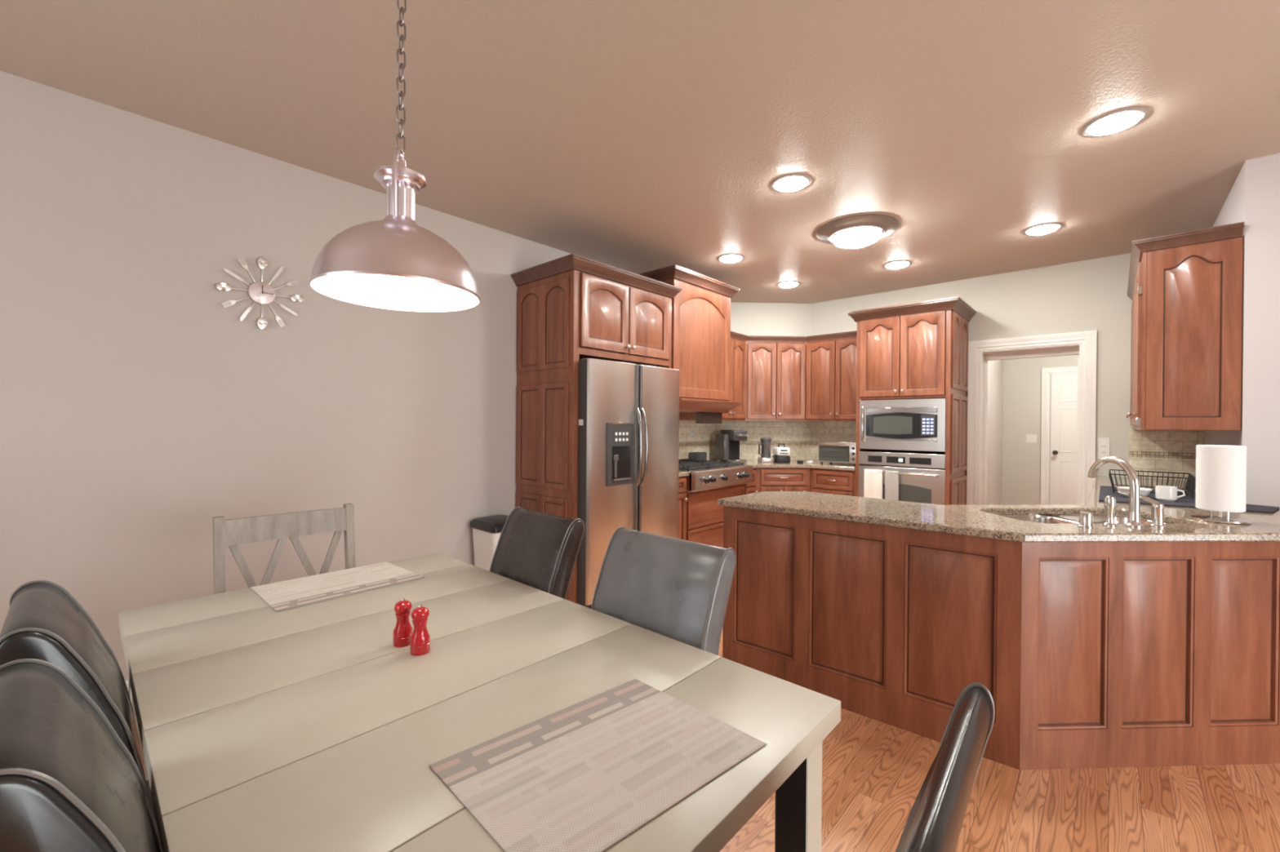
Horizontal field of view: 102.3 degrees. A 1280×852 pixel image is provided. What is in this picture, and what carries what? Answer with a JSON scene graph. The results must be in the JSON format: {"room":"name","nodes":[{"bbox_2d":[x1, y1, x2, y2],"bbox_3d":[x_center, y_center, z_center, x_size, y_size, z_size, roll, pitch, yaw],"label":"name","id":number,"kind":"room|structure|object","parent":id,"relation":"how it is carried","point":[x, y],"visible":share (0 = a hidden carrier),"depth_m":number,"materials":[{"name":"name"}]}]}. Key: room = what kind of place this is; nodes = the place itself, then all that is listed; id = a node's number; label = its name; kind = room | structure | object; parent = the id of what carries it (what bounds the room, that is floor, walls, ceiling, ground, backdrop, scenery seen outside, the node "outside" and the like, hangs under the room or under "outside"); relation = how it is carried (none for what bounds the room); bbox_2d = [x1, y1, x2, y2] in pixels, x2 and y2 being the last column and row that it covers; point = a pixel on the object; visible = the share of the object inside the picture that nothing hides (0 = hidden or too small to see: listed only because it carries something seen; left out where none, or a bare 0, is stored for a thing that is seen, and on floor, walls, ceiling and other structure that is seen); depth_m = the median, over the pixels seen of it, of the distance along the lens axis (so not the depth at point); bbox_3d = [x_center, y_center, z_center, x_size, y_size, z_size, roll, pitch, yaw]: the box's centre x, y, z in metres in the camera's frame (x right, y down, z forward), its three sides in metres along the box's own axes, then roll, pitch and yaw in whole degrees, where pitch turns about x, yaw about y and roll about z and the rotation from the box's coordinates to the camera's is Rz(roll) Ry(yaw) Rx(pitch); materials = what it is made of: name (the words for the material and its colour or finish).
{"room":"kitchen dining area","nodes":[
{"label":"kitchen dining area","id":0,"kind":"room"},
{"bbox_2d":[0,71,716,680],"bbox_3d":[-1.070,-0.072,3.844,0.100,2.732,7.817,1,0,43],"label":"wall","id":1,"kind":"structure","parent":0,"point":[139,409],"depth_m":2.55,"materials":[{"name":"beige paint"}]},
{"bbox_2d":[124,680,128,692],"bbox_3d":[-2.280,1.231,2.456,0.016,0.120,3.940,1,0,43],"label":"baseboard","id":2,"kind":"structure","parent":1,"relation":"attached to","point":[127,681],"depth_m":2.37,"materials":[{"name":"white paint"}]},
{"bbox_2d":[215,256,304,329],"bbox_3d":[-1.998,-0.703,2.725,0.039,0.384,0.384,1,0,39],"label":"wall clock","id":3,"kind":"object","parent":1,"relation":"attached to","point":[261,293],"visible":1,"depth_m":2.72,"materials":[{"name":"silver metal"}]},
{"bbox_2d":[639,264,742,423],"bbox_3d":[0.360,-0.664,4.763,0.751,1.280,0.998,1,0,43],"label":"upper cabinet","id":4,"kind":"object","parent":1,"relation":"attached to","point":[700,349],"visible":0.52,"depth_m":4.54,"materials":[{"name":"brown wood"}]},
{"bbox_2d":[689,428,693,439],"bbox_3d":[0.560,0.084,5.526,0.010,0.115,0.070,1,0,43],"label":"wall outlet","id":5,"kind":"object","parent":1,"relation":"attached to","point":[691,430],"visible":1,"depth_m":5.52,"materials":[{"name":"white plastic"}]},
{"bbox_2d":[679,420,721,460],"bbox_3d":[0.357,0.061,5.320,0.010,0.646,1.722,1,0,43],"label":"backsplash","id":6,"kind":"structure","parent":1,"relation":"attached to","point":[704,441],"depth_m":5.62,"materials":[{"name":"tile"}]},
{"bbox_2d":[679,331,747,421],"bbox_3d":[0.783,-0.524,5.473,0.413,0.930,0.790,1,0,43],"label":"upper cabinet","id":7,"kind":"object","parent":1,"relation":"attached to","point":[738,341],"visible":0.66,"depth_m":5.50,"materials":[{"name":"brown wood"}]},
{"bbox_2d":[0,0,1279,303],"bbox_3d":[2.388,-1.449,2.834,6.538,0.080,11.000,1,0,43],"label":"ceiling","id":8,"kind":"structure","parent":0,"point":[636,136],"depth_m":2.29,"materials":[{"name":"beige paint"}]},
{"bbox_2d":[309,0,479,312],"bbox_3d":[-0.537,-0.858,1.160,0.346,1.128,0.346,1,0,43],"label":"pendant lamp","id":9,"kind":"object","parent":8,"relation":"hanging from","point":[393,263],"visible":1,"depth_m":1.12,"materials":[{"name":"silver metal"}]},
{"bbox_2d":[716,253,744,262],"bbox_3d":[0.770,-1.414,4.377,0.230,0.027,0.230,1,0,43],"label":"recessed light","id":10,"kind":"object","parent":8,"relation":"in","point":[727,258],"visible":1,"depth_m":4.33,"materials":[{"name":"white glass"}]},
{"bbox_2d":[776,280,799,288],"bbox_3d":[1.489,-1.412,5.172,0.230,0.027,0.230,1,0,43],"label":"recessed light","id":11,"kind":"object","parent":8,"relation":"in","point":[787,284],"visible":1,"depth_m":5.13,"materials":[{"name":"white glass"}]},
{"bbox_2d":[770,173,811,192],"bbox_3d":[0.881,-1.407,3.013,0.230,0.027,0.230,1,0,43],"label":"recessed light","id":12,"kind":"object","parent":8,"relation":"in","point":[789,183],"visible":1,"depth_m":2.98,"materials":[{"name":"white glass"}]},
{"bbox_2d":[816,213,898,248],"bbox_3d":[1.560,-1.361,3.716,0.550,0.115,0.550,1,0,43],"label":"flush ceiling light","id":13,"kind":"object","parent":8,"relation":"attached to","point":[858,231],"visible":1,"depth_m":3.59,"materials":[{"name":"white glass"}]},
{"bbox_2d":[883,260,911,268],"bbox_3d":[2.253,-1.403,4.514,0.230,0.027,0.230,1,0,43],"label":"recessed light","id":14,"kind":"object","parent":8,"relation":"in","point":[897,264],"visible":1,"depth_m":4.47,"materials":[{"name":"white glass"}]},
{"bbox_2d":[1022,222,1062,235],"bbox_3d":[2.874,-1.395,3.681,0.230,0.027,0.230,1,0,43],"label":"recessed light","id":15,"kind":"object","parent":8,"relation":"in","point":[1043,228],"visible":1,"depth_m":3.64,"materials":[{"name":"white glass"}]},
{"bbox_2d":[1081,106,1148,137],"bbox_3d":[2.198,-1.395,2.389,0.230,0.027,0.230,1,0,43],"label":"recessed light","id":16,"kind":"object","parent":8,"relation":"in","point":[1115,122],"visible":1,"depth_m":2.36,"materials":[{"name":"white glass"}]},
{"bbox_2d":[730,302,812,336],"bbox_3d":[1.463,-0.063,5.979,0.745,2.730,0.745,1,0,43],"label":"wall","id":17,"kind":"structure","parent":0,"point":[771,319],"depth_m":5.98,"materials":[{"name":"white paint"}]},
{"bbox_2d":[745,335,806,421],"bbox_3d":[1.491,-0.520,5.792,0.689,0.930,0.353,0,0,-2],"label":"upper cabinet","id":18,"kind":"object","parent":17,"relation":"attached to","point":[775,366],"visible":1,"depth_m":5.65,"materials":[{"name":"brown wood"}]},
{"bbox_2d":[986,360,1003,504],"bbox_3d":[4.178,-0.044,6.357,0.099,2.732,2.983,1,0,43],"label":"wall","id":19,"kind":"structure","parent":0,"point":[995,368],"depth_m":6.94,"materials":[{"name":"beige paint"}]},
{"bbox_2d":[810,253,1183,485],"bbox_3d":[2.985,-0.048,5.258,3.962,2.732,0.250,1,0,43],"label":"wall","id":20,"kind":"structure","parent":0,"point":[1089,295],"depth_m":4.48,"materials":[{"name":"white paint"}]},
{"bbox_2d":[721,421,810,459],"bbox_3d":[1.462,0.147,5.974,1.053,0.486,0.010,0,0,-2],"label":"backsplash","id":21,"kind":"structure","parent":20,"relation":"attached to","point":[796,435],"depth_m":5.97,"materials":[{"name":"tile"}]},
{"bbox_2d":[805,330,857,422],"bbox_3d":[2.169,-0.514,5.561,0.672,0.930,0.388,1,0,43],"label":"upper cabinet","id":22,"kind":"object","parent":20,"relation":"attached to","point":[830,358],"visible":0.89,"depth_m":5.47,"materials":[{"name":"brown wood"}]},
{"bbox_2d":[810,421,856,460],"bbox_3d":[2.266,0.153,5.741,0.763,0.486,0.010,1,0,43],"label":"backsplash","id":23,"kind":"structure","parent":20,"relation":"attached to","point":[820,431],"depth_m":5.85,"materials":[{"name":"tile"}]},
{"bbox_2d":[966,329,1097,504],"bbox_3d":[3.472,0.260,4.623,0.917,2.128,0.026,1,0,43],"label":"trim","id":24,"kind":"structure","parent":20,"relation":"attached to","point":[1087,339],"depth_m":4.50,"materials":[{"name":"white paint"}]},
{"bbox_2d":[1097,437,1110,459],"bbox_3d":[3.854,0.193,4.282,0.075,0.190,0.010,1,0,43],"label":"wall outlet","id":25,"kind":"object","parent":20,"relation":"attached to","point":[1104,444],"visible":0.92,"depth_m":4.28,"materials":[{"name":"white plastic"}]},
{"bbox_2d":[1128,428,1203,480],"bbox_3d":[4.115,0.219,4.043,0.409,0.396,0.010,1,0,43],"label":"backsplash","id":26,"kind":"structure","parent":20,"relation":"attached to","point":[1153,451],"depth_m":4.04,"materials":[{"name":"tile"}]},
{"bbox_2d":[717,631,1279,851],"bbox_3d":[2.367,1.354,2.846,6.538,0.060,11.000,1,0,43],"label":"floor","id":27,"kind":"structure","parent":0,"point":[874,772],"depth_m":1.80,"materials":[{"name":"brown wood"}]},
{"bbox_2d":[0,658,162,851],"bbox_3d":[-0.595,0.821,0.789,0.355,0.979,0.546,1,0,43],"label":"dining chair","id":28,"kind":"object","parent":27,"relation":"on","point":[69,783],"visible":0.97,"depth_m":0.60,"materials":[{"name":"black leather"}]},
{"bbox_2d":[0,580,162,851],"bbox_3d":[-0.980,0.817,1.139,0.380,0.979,0.546,1,0,43],"label":"dining chair","id":29,"kind":"object","parent":27,"relation":"on","point":[44,621],"visible":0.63,"depth_m":0.93,"materials":[{"name":"black leather"}]},
{"bbox_2d":[212,503,355,594],"bbox_3d":[-1.264,0.823,1.948,0.522,0.955,0.488,1,0,43],"label":"wooden dining chair","id":30,"kind":"object","parent":27,"relation":"on","point":[231,533],"visible":0.26,"depth_m":2.07,"materials":[{"name":"grey wood"}]},
{"bbox_2d":[118,552,840,851],"bbox_3d":[-0.557,0.929,1.274,1.725,0.760,0.966,1,0,43],"label":"dining table","id":31,"kind":"object","parent":27,"relation":"on","point":[260,728],"visible":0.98,"depth_m":1.02,"materials":[{"name":"beige paint"}]},
{"bbox_2d":[250,561,425,612],"bbox_3d":[-1.038,0.541,1.781,0.323,0.002,0.449,1,0,40],"label":"placemat","id":32,"kind":"object","parent":31,"relation":"on","point":[281,596],"visible":1,"depth_m":1.75,"materials":[{"name":"beige fabric"}]},
{"bbox_2d":[392,598,412,647],"bbox_3d":[-0.596,0.491,1.297,0.045,0.114,0.045,0,0,8],"label":"pepper mill","id":33,"kind":"object","parent":31,"relation":"on","point":[402,631],"visible":0.98,"depth_m":1.28,"materials":[{"name":"red paint"}]},
{"bbox_2d":[409,604,430,656],"bbox_3d":[-0.533,0.491,1.251,0.045,0.114,0.045,1,0,43],"label":"pepper mill","id":34,"kind":"object","parent":31,"relation":"on","point":[420,642],"visible":1,"depth_m":1.24,"materials":[{"name":"red paint"}]},
{"bbox_2d":[428,679,766,851],"bbox_3d":[-0.062,0.552,0.868,0.470,0.002,0.321,0,0,-40],"label":"placemat","id":35,"kind":"object","parent":31,"relation":"on","point":[585,775],"visible":1,"depth_m":0.83,"materials":[{"name":"beige fabric"}]},
{"bbox_2d":[470,515,508,571],"bbox_3d":[-0.989,0.973,3.600,0.320,0.645,0.280,1,0,43],"label":"trash can","id":36,"kind":"object","parent":27,"relation":"on","point":[486,531],"visible":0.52,"depth_m":3.50,"materials":[{"name":"white plastic"}]},
{"bbox_2d":[488,506,584,599],"bbox_3d":[-0.523,0.817,1.788,0.380,0.979,0.546,1,0,43],"label":"dining chair","id":37,"kind":"object","parent":27,"relation":"on","point":[539,550],"visible":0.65,"depth_m":1.86,"materials":[{"name":"brown leather"}]},
{"bbox_2d":[511,253,682,604],"bbox_3d":[-0.320,0.083,4.052,0.720,2.432,1.160,1,0,43],"label":"tall cabinet","id":38,"kind":"object","parent":27,"relation":"on","point":[572,308],"visible":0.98,"depth_m":3.67,"materials":[{"name":"brown wood"}]},
{"bbox_2d":[577,358,679,608],"bbox_3d":[-0.246,0.422,4.003,0.771,1.755,0.988,1,0,43],"label":"refrigerator","id":39,"kind":"object","parent":27,"relation":"on","point":[628,427],"visible":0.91,"depth_m":3.66,"materials":[{"name":"grey metal"}]},
{"bbox_2d":[591,526,736,655],"bbox_3d":[-0.074,0.822,1.387,0.430,0.979,0.546,1,0,43],"label":"dining chair","id":40,"kind":"object","parent":27,"relation":"on","point":[677,589],"visible":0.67,"depth_m":1.46,"materials":[{"name":"grey leather"}]},
{"bbox_2d":[678,476,688,540],"bbox_3d":[0.102,0.862,4.535,0.692,0.876,0.200,1,0,43],"label":"base cabinet","id":41,"kind":"object","parent":27,"relation":"on","point":[682,499],"visible":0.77,"depth_m":4.36,"materials":[{"name":"brown wood"}]},
{"bbox_2d":[679,471,688,476],"bbox_3d":[0.101,0.404,4.539,0.673,0.036,0.202,1,0,43],"label":"countertop","id":42,"kind":"structure","parent":41,"relation":"on","point":[682,473],"depth_m":4.34,"materials":[{"name":"beige stone"}]},
{"bbox_2d":[685,484,744,547],"bbox_3d":[0.477,0.933,4.968,0.660,0.735,0.930,1,0,43],"label":"base cabinet","id":43,"kind":"object","parent":27,"relation":"on","point":[704,517],"visible":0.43,"depth_m":4.64,"materials":[{"name":"brown wood"}]},
{"bbox_2d":[743,468,757,494],"bbox_3d":[0.885,0.864,5.388,0.692,0.876,0.222,1,0,43],"label":"base cabinet","id":44,"kind":"object","parent":27,"relation":"on","point":[749,488],"visible":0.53,"depth_m":5.19,"materials":[{"name":"brown wood"}]},
{"bbox_2d":[755,467,810,492],"bbox_3d":[1.459,0.867,5.601,1.472,0.876,0.736,0,0,-2],"label":"base cabinet","id":45,"kind":"object","parent":27,"relation":"on","point":[767,479],"visible":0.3,"depth_m":5.27,"materials":[{"name":"brown wood"}]},
{"bbox_2d":[710,459,855,471],"bbox_3d":[1.552,0.410,5.511,1.498,0.036,1.296,1,0,43],"label":"countertop","id":46,"kind":"structure","parent":45,"relation":"on","point":[755,464],"depth_m":5.26,"materials":[{"name":"beige stone"}]},
{"bbox_2d":[679,458,752,492],"bbox_3d":[0.530,0.453,4.926,0.787,0.213,0.938,1,0,43],"label":"gas rangetop","id":47,"kind":"object","parent":46,"relation":"on","point":[704,475],"visible":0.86,"depth_m":4.67,"materials":[{"name":"silver metal"}]},
{"bbox_2d":[688,452,706,461],"bbox_3d":[0.596,0.315,5.326,0.120,0.085,0.165,1,0,43],"label":"tin","id":48,"kind":"object","parent":47,"relation":"on","point":[692,456],"visible":1,"depth_m":5.28,"materials":[{"name":"metal"}]},
{"bbox_2d":[715,430,747,462],"bbox_3d":[0.993,0.215,5.559,0.245,0.345,0.318,0,0,-22],"label":"coffee maker","id":49,"kind":"object","parent":46,"relation":"on","point":[726,443],"visible":0.98,"depth_m":5.52,"materials":[{"name":"black plastic"}]},
{"bbox_2d":[726,458,746,462],"bbox_3d":[1.033,0.373,5.543,0.160,0.030,0.180,0,0,-22],"label":"drip tray","id":50,"kind":"object","parent":49,"relation":"on","point":[737,460],"depth_m":5.47,"materials":[{"name":"silver metal"}]},
{"bbox_2d":[757,437,773,462],"bbox_3d":[1.347,0.257,5.565,0.165,0.266,0.160,0,0,-2],"label":"coffee grinder","id":51,"kind":"object","parent":46,"relation":"on","point":[766,442],"visible":1,"depth_m":5.52,"materials":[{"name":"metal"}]},
{"bbox_2d":[772,443,790,462],"bbox_3d":[1.516,0.288,5.530,0.144,0.207,0.180,0,0,-2],"label":"toaster","id":52,"kind":"object","parent":46,"relation":"on","point":[781,454],"visible":0.98,"depth_m":5.44,"materials":[{"name":"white plastic"}]},
{"bbox_2d":[817,440,855,466],"bbox_3d":[2.100,0.279,5.360,0.400,0.235,0.341,1,0,43],"label":"toaster oven","id":53,"kind":"object","parent":46,"relation":"on","point":[828,451],"visible":0.87,"depth_m":5.26,"materials":[{"name":"silver metal"}]},
{"bbox_2d":[810,468,855,496],"bbox_3d":[2.124,0.873,5.367,0.455,0.876,0.712,1,0,43],"label":"base cabinet","id":54,"kind":"object","parent":27,"relation":"on","point":[842,482],"visible":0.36,"depth_m":5.12,"materials":[{"name":"brown wood"}]},
{"bbox_2d":[846,296,976,504],"bbox_3d":[2.584,0.111,4.932,0.931,2.410,0.766,1,0,43],"label":"tall cabinet","id":55,"kind":"object","parent":27,"relation":"on","point":[917,349],"visible":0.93,"depth_m":4.65,"materials":[{"name":"brown wood"}]},
{"bbox_2d":[857,449,945,504],"bbox_3d":[2.538,0.655,4.890,0.734,0.822,0.636,1,0,43],"label":"wall oven","id":56,"kind":"object","parent":55,"relation":"in","point":[922,474],"visible":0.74,"depth_m":4.62,"materials":[{"name":"grey metal"}]},
{"bbox_2d":[863,469,883,498],"bbox_3d":[2.176,0.596,4.808,0.160,0.376,0.030,1,0,43],"label":"hand towel","id":57,"kind":"object","parent":56,"relation":"hanging from","point":[873,479],"visible":0.83,"depth_m":4.79,"materials":[{"name":"white fabric"}]},
{"bbox_2d":[884,470,899,500],"bbox_3d":[2.295,0.562,4.696,0.113,0.306,0.030,1,0,43],"label":"hand towel","id":58,"kind":"object","parent":56,"relation":"hanging from","point":[891,479],"visible":0.91,"depth_m":4.68,"materials":[{"name":"grey fabric"}]},
{"bbox_2d":[858,398,946,452],"bbox_3d":[2.517,-0.011,4.855,0.734,0.470,0.519,1,0,43],"label":"microwave","id":59,"kind":"object","parent":55,"relation":"in","point":[915,424],"visible":1,"depth_m":4.67,"materials":[{"name":"grey metal"}]},
{"bbox_2d":[895,682,995,851],"bbox_3d":[0.146,0.834,0.718,0.532,0.964,0.414,1,0,40],"label":"dining chair","id":60,"kind":"object","parent":27,"relation":"on","point":[934,823],"visible":0.98,"depth_m":0.55,"materials":[{"name":"black leather"}]},
{"bbox_2d":[722,502,1279,770],"bbox_3d":[2.146,0.886,2.548,3.396,0.875,1.162,0,0,1],"label":"base cabinet","id":61,"kind":"object","parent":27,"relation":"on","point":[1087,655],"visible":0.92,"depth_m":2.02,"materials":[{"name":"brown wood"}]},
{"bbox_2d":[717,475,1279,542],"bbox_3d":[2.589,0.429,2.695,3.985,0.034,2.140,0,0,-21],"label":"countertop","id":62,"kind":"structure","parent":61,"relation":"on","point":[984,521],"depth_m":2.33,"materials":[{"name":"beige stone"}]},
{"bbox_2d":[999,515,1165,524],"bbox_3d":[2.029,0.525,2.365,0.820,0.168,0.423,0,0,-3],"label":"sink","id":63,"kind":"object","parent":62,"relation":"in","point":[1055,519],"visible":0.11,"depth_m":2.55,"materials":[{"name":"silver metal"}]},
{"bbox_2d":[1078,511,1093,528],"bbox_3d":[1.804,0.379,2.086,0.048,0.059,0.048,0,0,-3],"label":"air gap cap","id":64,"kind":"object","parent":62,"relation":"on","point":[1086,519],"visible":1,"depth_m":2.07,"materials":[{"name":"silver metal"}]},
{"bbox_2d":[1102,495,1116,526],"bbox_3d":[1.929,0.348,2.117,0.044,0.122,0.044,0,0,-3],"label":"sprayer","id":65,"kind":"object","parent":62,"relation":"on","point":[1109,501],"visible":1,"depth_m":2.11,"materials":[{"name":"silver metal"}]},
{"bbox_2d":[1087,456,1143,527],"bbox_3d":[2.016,0.270,2.195,0.054,0.279,0.233,0,0,-3],"label":"kitchen faucet","id":66,"kind":"object","parent":62,"relation":"on","point":[1134,517],"visible":1,"depth_m":2.11,"materials":[{"name":"silver metal"}]},
{"bbox_2d":[1117,489,1165,528],"bbox_3d":[2.074,0.341,2.133,0.145,0.139,0.047,1,0,42],"label":"lever","id":67,"kind":"object","parent":62,"relation":"on","point":[1157,508],"visible":0.95,"depth_m":2.09,"materials":[{"name":"silver metal"}]},
{"bbox_2d":[1098,485,1279,513],"bbox_3d":[3.064,0.409,2.929,0.680,0.010,0.940,1,0,43],"label":"drying mat","id":68,"kind":"object","parent":62,"relation":"on","point":[1186,501],"visible":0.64,"depth_m":2.76,"materials":[{"name":"grey fabric"}]},
{"bbox_2d":[1115,486,1152,497],"bbox_3d":[2.789,0.377,2.910,0.150,0.050,0.150,1,0,43],"label":"bowl","id":69,"kind":"object","parent":68,"relation":"on","point":[1144,491],"visible":0.42,"depth_m":2.89,"materials":[{"name":"white ceramic"}]},
{"bbox_2d":[1108,469,1195,498],"bbox_3d":[3.067,0.344,3.102,0.366,0.118,0.427,1,0,43],"label":"dish rack","id":70,"kind":"object","parent":68,"relation":"on","point":[1190,486],"visible":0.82,"depth_m":3.05,"materials":[{"name":"black metal"}]},
{"bbox_2d":[1155,485,1185,501],"bbox_3d":[2.856,0.365,2.786,0.084,0.075,0.103,0,0,-14],"label":"mug","id":71,"kind":"object","parent":68,"relation":"on","point":[1166,493],"visible":1,"depth_m":2.77,"materials":[{"name":"white ceramic"}]},
{"bbox_2d":[1189,511,1251,524],"bbox_3d":[2.529,0.253,2.246,0.180,0.319,0.180,1,0,43],"label":"paper towel holder","id":72,"kind":"object","parent":62,"relation":"on","point":[1219,518],"visible":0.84,"depth_m":2.22,"materials":[{"name":"silver metal"}]},
{"bbox_2d":[1195,444,1246,512],"bbox_3d":[2.529,0.225,2.246,0.146,0.281,0.146,1,0,43],"label":"paper towel roll","id":73,"kind":"object","parent":72,"relation":"on","point":[1220,469],"visible":1,"depth_m":2.19,"materials":[{"name":"white paper"}]},
{"bbox_2d":[1001,355,1078,504],"bbox_3d":[6.083,-0.032,6.701,2.500,2.732,0.100,1,0,43],"label":"wall","id":74,"kind":"structure","parent":0,"point":[1022,377],"depth_m":7.26,"materials":[{"name":"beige paint"}]},
{"bbox_2d":[1026,434,1036,443],"bbox_3d":[5.463,0.178,7.194,0.120,0.120,0.010,1,0,43],"label":"light switch","id":75,"kind":"object","parent":74,"relation":"attached to","point":[1030,438],"visible":1,"depth_m":7.19,"materials":[{"name":"white plastic"}]},
{"bbox_2d":[1040,366,1077,504],"bbox_3d":[5.889,0.270,6.792,0.954,2.125,0.026,1,0,43],"label":"trim","id":76,"kind":"structure","parent":74,"relation":"attached to","point":[1046,372],"depth_m":7.08,"materials":[{"name":"white paint"}]},
{"bbox_2d":[1049,373,1077,504],"bbox_3d":[5.860,0.315,6.761,0.754,2.015,0.104,1,0,43],"label":"door","id":77,"kind":"structure","parent":74,"relation":"in","point":[1064,388],"depth_m":6.94,"materials":[{"name":"white paint"}]},
{"bbox_2d":[1203,153,1279,507],"bbox_3d":[4.649,-0.024,2.474,2.496,2.732,1.600,1,0,43],"label":"wall","id":78,"kind":"structure","parent":0,"point":[1253,200],"depth_m":2.69,"materials":[{"name":"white paint"}]},
{"bbox_2d":[1125,222,1244,431],"bbox_3d":[3.554,-0.523,3.445,0.431,1.095,1.630,1,0,43],"label":"upper cabinet","id":79,"kind":"object","parent":78,"relation":"attached to","point":[1184,289],"visible":1,"depth_m":2.87,"materials":[{"name":"brown wood"}]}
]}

